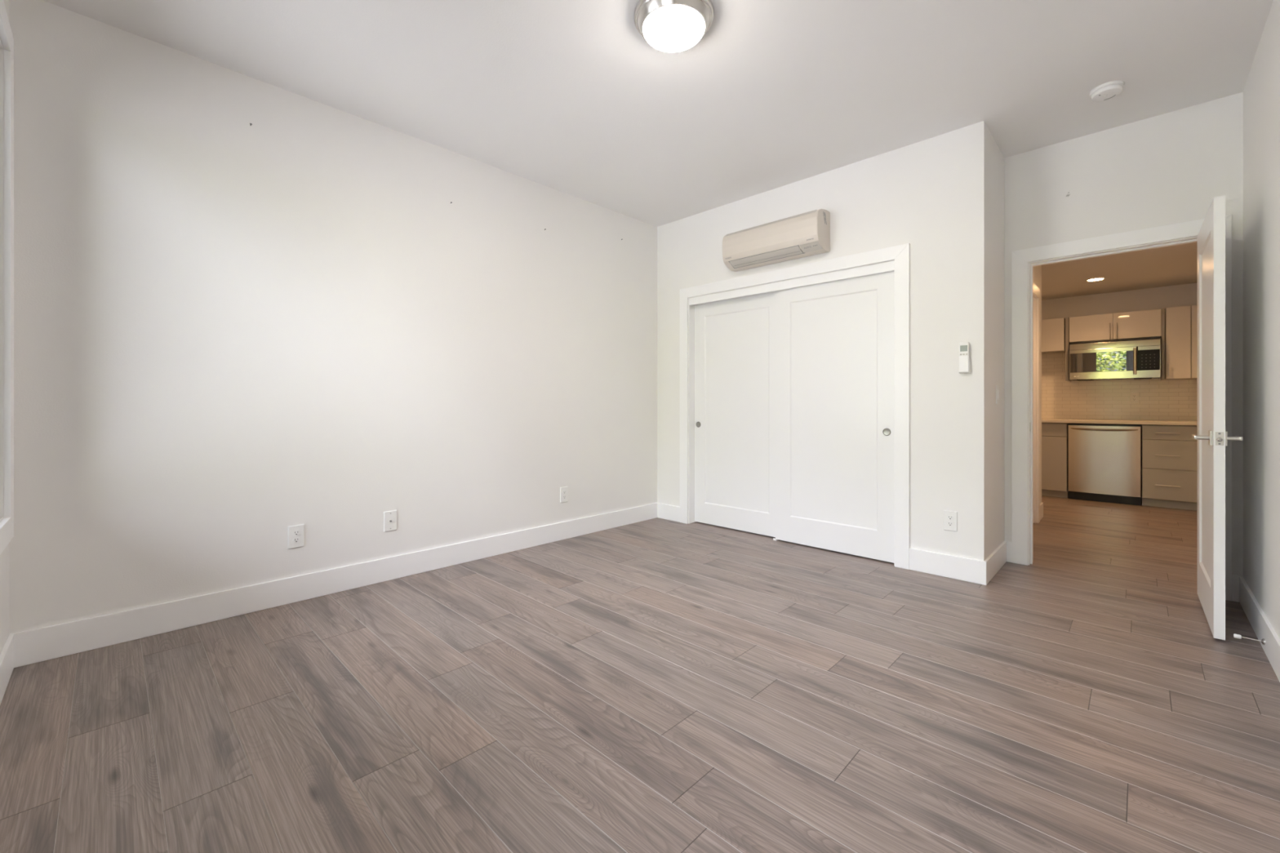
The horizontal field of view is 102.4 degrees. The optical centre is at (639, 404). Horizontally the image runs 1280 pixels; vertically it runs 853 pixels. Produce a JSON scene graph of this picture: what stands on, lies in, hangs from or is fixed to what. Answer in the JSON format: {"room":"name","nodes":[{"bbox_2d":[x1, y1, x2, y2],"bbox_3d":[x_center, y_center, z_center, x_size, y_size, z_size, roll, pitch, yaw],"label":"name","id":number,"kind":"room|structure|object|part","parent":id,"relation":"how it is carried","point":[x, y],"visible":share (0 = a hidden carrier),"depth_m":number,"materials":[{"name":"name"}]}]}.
{"room":"empty bedroom","nodes":[
{"label":"empty bedroom","id":0,"kind":"room"},
{"bbox_2d":[0,0,8,653],"bbox_3d":[-1.270,-0.309,0.755,3.907,2.743,0.120,0,0,44],"label":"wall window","id":1,"kind":"structure","parent":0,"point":[4,557],"depth_m":1.97,"materials":[{"name":"paint"}]},
{"bbox_2d":[0,0,13,555],"bbox_3d":[-2.002,-0.464,1.482,1.483,1.975,0.133,0,0,44],"label":"window","id":2,"kind":"structure","parent":1,"relation":"attached to","point":[6,524],"depth_m":1.98,"materials":[{"name":"white paint"}]},
{"bbox_2d":[0,634,13,705],"bbox_3d":[-1.224,0.993,0.803,3.639,0.138,0.014,0,0,44],"label":"baseboard","id":3,"kind":"structure","parent":1,"relation":"attached to","point":[6,655],"depth_m":1.93,"materials":[{"name":"white paint"}]},
{"bbox_2d":[8,0,657,634],"bbox_3d":[-0.968,-0.309,3.784,0.120,2.743,4.645,0,0,44],"label":"wall","id":4,"kind":"structure","parent":0,"point":[230,334],"depth_m":2.70,"materials":[{"name":"paint"}]},
{"bbox_2d":[288,524,304,549],"bbox_3d":[-1.855,0.711,2.779,0.009,0.121,0.075,0,0,44],"label":"electrical outlet","id":5,"kind":"object","parent":4,"relation":"attached to","point":[295,533],"visible":1,"depth_m":2.78,"materials":[{"name":"white plastic"}]},
{"bbox_2d":[292,537,300,542],"bbox_3d":[-1.853,0.731,2.777,0.003,0.027,0.034,0,0,44],"label":"receptacle","id":6,"kind":"object","parent":5,"relation":"attached to","point":[295,540],"depth_m":2.78,"materials":[{"name":"grey plastic"}]},
{"bbox_2d":[292,530,300,536],"bbox_3d":[-1.853,0.692,2.777,0.003,0.027,0.034,0,0,44],"label":"receptacle","id":7,"kind":"object","parent":5,"relation":"attached to","point":[295,533],"depth_m":2.78,"materials":[{"name":"grey plastic"}]},
{"bbox_2d":[8,502,657,667],"bbox_3d":[-1.185,0.993,3.465,0.014,0.138,3.886,0,0,44],"label":"baseboard","id":8,"kind":"structure","parent":4,"relation":"attached to","point":[60,640],"depth_m":2.70,"materials":[{"name":"white paint"}]},
{"bbox_2d":[383,510,396,532],"bbox_3d":[-1.513,0.706,3.125,0.016,0.121,0.075,0,0,44],"label":"cable wall plate","id":9,"kind":"object","parent":4,"relation":"attached to","point":[389,517],"visible":1,"depth_m":3.12,"materials":[{"name":"white plastic"}]},
{"bbox_2d":[560,486,568,502],"bbox_3d":[-0.599,0.710,4.071,0.009,0.121,0.075,0,0,44],"label":"electrical outlet","id":10,"kind":"object","parent":4,"relation":"attached to","point":[563,491],"visible":1,"depth_m":4.07,"materials":[{"name":"white plastic"}]},
{"bbox_2d":[0,491,1279,852],"bbox_3d":[1.740,1.069,3.795,3.750,0.014,8.436,0,0,44],"label":"floor","id":11,"kind":"structure","parent":0,"point":[657,685],"depth_m":1.81,"materials":[{"name":"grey wood"}]},
{"bbox_2d":[1041,422,1068,497],"bbox_3d":[4.793,0.635,6.271,0.678,0.855,0.610,0,0,44],"label":"base cabinet","id":12,"kind":"object","parent":11,"relation":"on","point":[1054,435],"visible":0.42,"depth_m":5.89,"materials":[{"name":"grey"}]},
{"bbox_3d":[4.587,0.288,6.059,0.672,0.143,0.019,0,0,44],"label":"drawer","id":13,"kind":"part","parent":12,"relation":"part of","materials":[{"name":"grey laminate"}]},
{"bbox_3d":[4.587,0.673,6.059,0.672,0.615,0.019,0,0,44],"label":"door","id":14,"kind":"part","parent":12,"relation":"part of","materials":[{"name":"grey laminate"}]},
{"bbox_2d":[1041,418,1197,425],"bbox_3d":[4.880,0.190,6.166,2.550,0.031,0.642,0,0,44],"label":"countertop","id":15,"kind":"structure","parent":12,"relation":"on","point":[1043,420],"depth_m":5.60,"materials":[{"name":"beige"}]},
{"bbox_2d":[1067,422,1141,505],"bbox_3d":[5.238,0.636,5.808,0.596,0.852,0.634,0,0,44],"label":"dishwasher","id":16,"kind":"object","parent":11,"relation":"on","point":[1104,460],"visible":1,"depth_m":5.58,"materials":[{"name":"silver metal"}]},
{"bbox_3d":[5.027,0.272,5.588,0.545,0.026,0.024,0,0,44],"label":"handle","id":17,"kind":"part","parent":16,"relation":"part of","materials":[{"name":"silver metal"}]},
{"bbox_3d":[5.070,1.018,5.636,0.592,0.088,0.015,0,0,44],"label":"toe panel","id":18,"kind":"part","parent":16,"relation":"part of","materials":[{"name":"black plastic"}]},
{"bbox_2d":[1142,424,1197,511],"bbox_3d":[5.623,0.635,5.442,0.456,0.855,0.643,0,0,44],"label":"base cabinet","id":19,"kind":"object","parent":11,"relation":"on","point":[1169,452],"visible":0.81,"depth_m":5.26,"materials":[{"name":"grey"}]},
{"bbox_3d":[5.381,0.827,5.252,0.182,0.010,0.033,0,0,44],"label":"handle","id":20,"kind":"part","parent":19,"relation":"part of","materials":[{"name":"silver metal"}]},
{"bbox_3d":[5.381,0.519,5.252,0.182,0.010,0.033,0,0,44],"label":"handle","id":21,"kind":"part","parent":19,"relation":"part of","materials":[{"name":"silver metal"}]},
{"bbox_3d":[5.381,0.288,5.252,0.182,0.010,0.033,0,0,44],"label":"handle","id":22,"kind":"part","parent":19,"relation":"part of","materials":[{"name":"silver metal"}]},
{"bbox_3d":[5.428,0.819,5.242,0.452,0.310,0.019,0,0,44],"label":"drawer","id":23,"kind":"part","parent":19,"relation":"part of","materials":[{"name":"grey laminate"}]},
{"bbox_3d":[5.428,0.512,5.242,0.452,0.297,0.019,0,0,44],"label":"drawer","id":24,"kind":"part","parent":19,"relation":"part of","materials":[{"name":"grey laminate"}]},
{"bbox_3d":[5.428,0.288,5.242,0.452,0.143,0.019,0,0,44],"label":"drawer","id":25,"kind":"part","parent":19,"relation":"part of","materials":[{"name":"grey laminate"}]},
{"bbox_2d":[43,0,1273,226],"bbox_3d":[0.348,-1.741,2.421,3.907,0.120,4.765,0,0,44],"label":"ceiling","id":26,"kind":"structure","parent":0,"point":[567,96],"depth_m":2.60,"materials":[{"name":"paint"}]},
{"bbox_2d":[633,0,714,52],"bbox_3d":[0.146,-1.630,2.225,0.345,0.101,0.345,0,0,44],"label":"ceiling light","id":27,"kind":"object","parent":26,"relation":"attached to","point":[666,25],"visible":1,"depth_m":2.16,"materials":[{"name":"white glass"}]},
{"bbox_2d":[1088,80,1124,101],"bbox_3d":[2.481,-1.659,2.737,0.140,0.043,0.140,0,0,24],"label":"smoke detector","id":28,"kind":"object","parent":26,"relation":"attached to","point":[1107,91],"visible":1,"depth_m":2.71,"materials":[{"name":"white plastic"}]},
{"bbox_2d":[657,120,989,560],"bbox_3d":[1.148,-0.309,4.005,2.608,2.743,0.140,0,0,44],"label":"wall","id":29,"kind":"structure","parent":0,"point":[931,195],"depth_m":3.28,"materials":[{"name":"paint"}]},
{"bbox_2d":[657,502,679,522],"bbox_3d":[0.267,0.993,4.753,0.273,0.138,0.014,0,0,44],"label":"baseboard","id":30,"kind":"structure","parent":29,"relation":"attached to","point":[668,512],"depth_m":4.74,"materials":[{"name":"white paint"}]},
{"bbox_2d":[694,291,775,537],"bbox_3d":[0.820,0.075,4.357,0.878,1.955,0.038,0,0,44],"label":"door","id":31,"kind":"structure","parent":29,"relation":"in","point":[735,338],"depth_m":4.35,"materials":[{"name":"white paint"}]},
{"bbox_2d":[722,208,830,271],"bbox_3d":[1.009,-1.236,3.898,0.794,0.293,0.208,0,0,44],"label":"air conditioner","id":32,"kind":"object","parent":29,"relation":"attached to","point":[805,234],"visible":1,"depth_m":3.78,"materials":[{"name":"beige plastic"}]},
{"bbox_3d":[1.209,-1.116,3.642,0.137,0.040,0.073,0,0,44],"label":"display panel","id":33,"kind":"part","parent":32,"relation":"part of","materials":[{"name":"grey plastic"}]},
{"bbox_2d":[680,243,910,569],"bbox_3d":[1.100,0.010,4.040,1.916,2.104,0.158,0,0,44],"label":"door frame","id":34,"kind":"structure","parent":29,"relation":"attached to","point":[900,254],"depth_m":3.60,"materials":[{"name":"white paint"}]},
{"bbox_2d":[775,271,893,563],"bbox_3d":[1.390,0.075,3.737,0.884,1.955,0.038,0,0,44],"label":"door","id":35,"kind":"structure","parent":29,"relation":"in","point":[834,340],"depth_m":3.69,"materials":[{"name":"white paint"}]},
{"bbox_2d":[883,428,889,435],"bbox_3d":[1.655,0.182,3.455,0.043,0.043,0.001,0,0,44],"label":"door handle","id":36,"kind":"object","parent":35,"relation":"on","point":[886,431],"depth_m":3.46,"materials":[{"name":"silver metal"}]},
{"bbox_2d":[909,547,986,585],"bbox_3d":[1.890,0.993,3.177,0.419,0.138,0.014,0,0,44],"label":"baseboard","id":37,"kind":"structure","parent":29,"relation":"attached to","point":[973,571],"depth_m":3.16,"materials":[{"name":"white paint"}]},
{"bbox_2d":[943,510,957,531],"bbox_3d":[1.907,0.713,3.164,0.075,0.121,0.009,0,0,44],"label":"electrical outlet","id":38,"kind":"object","parent":29,"relation":"attached to","point":[950,517],"visible":1,"depth_m":3.16,"materials":[{"name":"white plastic"}]},
{"bbox_2d":[946,521,953,526],"bbox_3d":[1.905,0.733,3.162,0.034,0.027,0.003,0,0,44],"label":"receptacle","id":39,"kind":"object","parent":38,"relation":"attached to","point":[948,523],"depth_m":3.16,"materials":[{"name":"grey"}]},
{"bbox_2d":[946,515,953,519],"bbox_3d":[1.905,0.694,3.162,0.034,0.027,0.003,0,0,44],"label":"receptacle","id":40,"kind":"object","parent":38,"relation":"attached to","point":[948,517],"depth_m":3.16,"materials":[{"name":"grey plastic"}]},
{"bbox_2d":[958,342,970,373],"bbox_3d":[1.954,-0.283,3.102,0.058,0.184,0.032,0,0,44],"label":"remote control","id":41,"kind":"object","parent":29,"relation":"attached to","point":[964,363],"visible":1,"depth_m":3.09,"materials":[{"name":"white plastic"}]},
{"bbox_2d":[989,131,1041,555],"bbox_3d":[2.928,-0.309,4.054,0.123,2.743,2.410,0,0,44],"label":"wall","id":42,"kind":"structure","parent":0,"point":[996,157],"depth_m":3.33,"materials":[{"name":"paint"}]},
{"bbox_2d":[984,540,1006,584],"bbox_3d":[2.262,0.993,3.270,0.014,0.138,0.639,0,0,44],"label":"baseboard","id":43,"kind":"structure","parent":42,"relation":"attached to","point":[997,559],"depth_m":3.24,"materials":[{"name":"white paint"}]},
{"bbox_2d":[995,385,999,404],"bbox_3d":[2.307,-0.066,3.319,0.010,0.121,0.075,0,0,44],"label":"light switch","id":44,"kind":"object","parent":42,"relation":"attached to","point":[997,386],"visible":1,"depth_m":3.30,"materials":[{"name":"white plastic"}]},
{"bbox_2d":[1033,282,1039,523],"bbox_3d":[3.248,0.008,4.377,0.133,2.108,0.986,0,0,44],"label":"door frame","id":45,"kind":"structure","parent":42,"relation":"attached to","point":[1036,290],"depth_m":4.62,"materials":[{"name":"white paint"}]},
{"bbox_2d":[1040,502,1043,520],"bbox_3d":[3.721,0.993,4.784,0.014,0.138,0.257,0,0,44],"label":"baseboard","id":46,"kind":"structure","parent":42,"relation":"attached to","point":[1042,503],"depth_m":4.79,"materials":[{"name":"white paint"}]},
{"bbox_2d":[1040,241,1197,300],"bbox_3d":[3.587,-1.373,5.323,3.470,0.120,3.911,0,0,44],"label":"ceiling","id":47,"kind":"structure","parent":0,"point":[1177,264],"depth_m":5.13,"materials":[{"name":"paint"}]},
{"bbox_2d":[1085,277,1105,281],"bbox_3d":[4.767,-1.310,5.390,0.160,0.005,0.160,0,0,44],"label":"recessed light","id":48,"kind":"object","parent":47,"relation":"in","point":[1095,278],"visible":1,"depth_m":5.39,"materials":[{"name":"white plastic"}]},
{"bbox_2d":[1041,282,1197,498],"bbox_3d":[4.908,-0.125,6.682,3.470,2.375,0.120,0,0,44],"label":"wall","id":49,"kind":"structure","parent":0,"point":[1184,295],"depth_m":5.93,"materials":[{"name":"paint"}]},
{"bbox_2d":[1041,317,1065,354],"bbox_3d":[4.883,-0.833,6.400,0.628,0.390,0.301,0,0,44],"label":"upper cabinet","id":50,"kind":"object","parent":49,"relation":"attached to","point":[1053,331],"visible":0.34,"depth_m":6.15,"materials":[{"name":"grey"}]},
{"bbox_2d":[1065,308,1164,381],"bbox_3d":[5.398,-0.652,5.877,0.822,0.752,0.334,0,0,44],"label":"upper cabinet","id":51,"kind":"object","parent":49,"relation":"attached to","point":[1145,323],"visible":0.99,"depth_m":5.77,"materials":[{"name":"grey"}]},
{"bbox_3d":[5.126,-0.655,6.164,0.032,0.745,0.301,0,0,44],"label":"panel","id":52,"kind":"part","parent":51,"relation":"part of","materials":[{"name":"grey"}]},
{"bbox_3d":[5.177,-0.880,5.918,0.375,0.291,0.019,0,0,44],"label":"door","id":53,"kind":"part","parent":51,"relation":"part of","materials":[{"name":"white laminate"}]},
{"bbox_2d":[1069,337,1160,381],"bbox_3d":[5.370,-0.504,5.840,0.745,0.440,0.423,0,0,44],"label":"microwave","id":54,"kind":"object","parent":51,"relation":"attached to","point":[1137,358],"visible":1,"depth_m":5.71,"materials":[{"name":"silver metal"}]},
{"bbox_3d":[5.199,-0.482,5.792,0.554,0.216,0.018,0,0,44],"label":"door glass","id":55,"kind":"part","parent":54,"relation":"part of","materials":[{"name":"black glass"}]},
{"bbox_3d":[5.257,-0.611,5.724,0.745,0.040,0.010,0,0,44],"label":"trim","id":56,"kind":"part","parent":54,"relation":"part of","materials":[{"name":"silver metal"}]},
{"bbox_3d":[5.263,-0.462,5.730,0.745,0.342,0.020,0,0,44],"label":"trim","id":57,"kind":"part","parent":54,"relation":"part of","materials":[{"name":"silver metal"}]},
{"bbox_3d":[5.366,-0.474,5.584,0.026,0.288,0.051,0,0,44],"label":"handle","id":58,"kind":"part","parent":54,"relation":"part of","materials":[{"name":"silver metal"}]},
{"bbox_3d":[5.466,-0.482,5.532,0.167,0.216,0.018,0,0,44],"label":"control panel","id":59,"kind":"part","parent":54,"relation":"part of","materials":[{"name":"black"}]},
{"bbox_3d":[5.450,-0.880,5.653,0.380,0.291,0.019,0,0,44],"label":"door","id":60,"kind":"part","parent":51,"relation":"part of","materials":[{"name":"white laminate"}]},
{"bbox_3d":[5.696,-0.652,5.611,0.025,0.752,0.301,0,0,44],"label":"panel","id":61,"kind":"part","parent":51,"relation":"part of","materials":[{"name":"grey"}]},
{"bbox_2d":[1041,352,1197,421],"bbox_3d":[5.107,-0.312,6.399,2.550,0.972,0.008,0,0,44],"label":"backsplash","id":62,"kind":"structure","parent":49,"relation":"attached to","point":[1159,399],"depth_m":6.01,"materials":[{"name":"tile"}]},
{"bbox_2d":[1129,392,1138,403],"bbox_3d":[5.637,-0.080,5.873,0.075,0.121,0.009,0,0,44],"label":"electrical outlet","id":63,"kind":"object","parent":62,"relation":"attached to","point":[1134,397],"visible":1,"depth_m":5.87,"materials":[{"name":"white plastic"}]},
{"bbox_2d":[1164,305,1197,379],"bbox_3d":[5.797,-0.656,5.489,0.282,0.760,0.334,0,0,44],"label":"upper cabinet","id":64,"kind":"object","parent":49,"relation":"attached to","point":[1181,322],"visible":0.79,"depth_m":5.41,"materials":[{"name":"grey"}]},
{"bbox_3d":[5.610,-0.365,5.461,0.010,0.125,0.033,0,0,44],"label":"handle","id":65,"kind":"part","parent":64,"relation":"part of","materials":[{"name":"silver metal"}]},
{"bbox_3d":[5.778,-0.656,5.334,0.089,0.756,0.019,0,0,44],"label":"door","id":66,"kind":"part","parent":64,"relation":"part of","materials":[{"name":"white laminate"}]},
{"bbox_2d":[1004,92,1243,577],"bbox_3d":[1.966,-0.309,4.087,3.667,2.743,0.120,0,0,44],"label":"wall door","id":67,"kind":"structure","parent":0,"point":[1168,168],"depth_m":3.05,"materials":[{"name":"paint"}]},
{"bbox_2d":[1006,541,1011,562],"bbox_3d":[2.496,0.993,3.479,0.030,0.138,0.014,0,0,44],"label":"baseboard","id":68,"kind":"structure","parent":67,"relation":"attached to","point":[1008,543],"depth_m":3.48,"materials":[{"name":"white paint"}]},
{"bbox_2d":[1011,213,1231,601],"bbox_3d":[2.896,0.015,3.171,0.975,2.094,0.138,0,0,44],"label":"door frame","id":69,"kind":"structure","parent":67,"relation":"attached to","point":[1020,259],"depth_m":3.41,"materials":[{"name":"white paint"}]},
{"bbox_2d":[1191,195,1243,639],"bbox_3d":[2.855,0.058,2.581,0.149,1.985,0.778,0,0,43],"label":"door","id":70,"kind":"structure","parent":69,"relation":"attached to","point":[1212,437],"depth_m":2.37,"materials":[{"name":"white paint"}]},
{"bbox_3d":[2.638,0.152,2.425,0.048,0.020,0.125,0,0,43],"label":"lever","id":71,"kind":"part","parent":70,"relation":"part of","materials":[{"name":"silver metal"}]},
{"bbox_3d":[2.596,0.152,2.307,0.025,0.060,0.002,0,0,43],"label":"latch plate","id":72,"kind":"part","parent":70,"relation":"part of","materials":[{"name":"silver metal"}]},
{"bbox_3d":[2.712,0.152,2.356,0.048,0.020,0.125,0,0,43],"label":"lever","id":73,"kind":"part","parent":70,"relation":"part of","materials":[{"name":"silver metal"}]},
{"bbox_2d":[1231,575,1239,602],"bbox_3d":[3.215,0.993,2.781,0.028,0.138,0.014,0,0,44],"label":"baseboard","id":74,"kind":"structure","parent":67,"relation":"attached to","point":[1235,580],"depth_m":2.78,"materials":[{"name":"white paint"}]},
{"bbox_2d":[1243,0,1279,638],"bbox_3d":[1.748,-0.309,1.145,0.120,2.743,4.645,0,0,44],"label":"wall","id":75,"kind":"structure","parent":0,"point":[1261,91],"depth_m":2.31,"materials":[{"name":"paint"}]},
{"bbox_2d":[1233,633,1265,644],"bbox_3d":[2.644,1.016,2.236,0.087,0.026,0.026,0,0,44],"label":"door stop","id":76,"kind":"object","parent":75,"relation":"attached to","point":[1236,636],"visible":1,"depth_m":2.23,"materials":[{"name":"silver metal"}]},
{"bbox_3d":[2.651,1.016,2.230,0.070,0.026,0.026,0,0,44],"label":"rod","id":77,"kind":"part","parent":76,"relation":"part of","materials":[{"name":"silver metal"}]},
{"bbox_2d":[1239,576,1279,682],"bbox_3d":[1.658,0.993,1.149,0.014,0.138,4.525,0,0,44],"label":"baseboard","id":78,"kind":"structure","parent":75,"relation":"attached to","point":[1259,621],"depth_m":2.28,"materials":[{"name":"white paint"}]}
]}

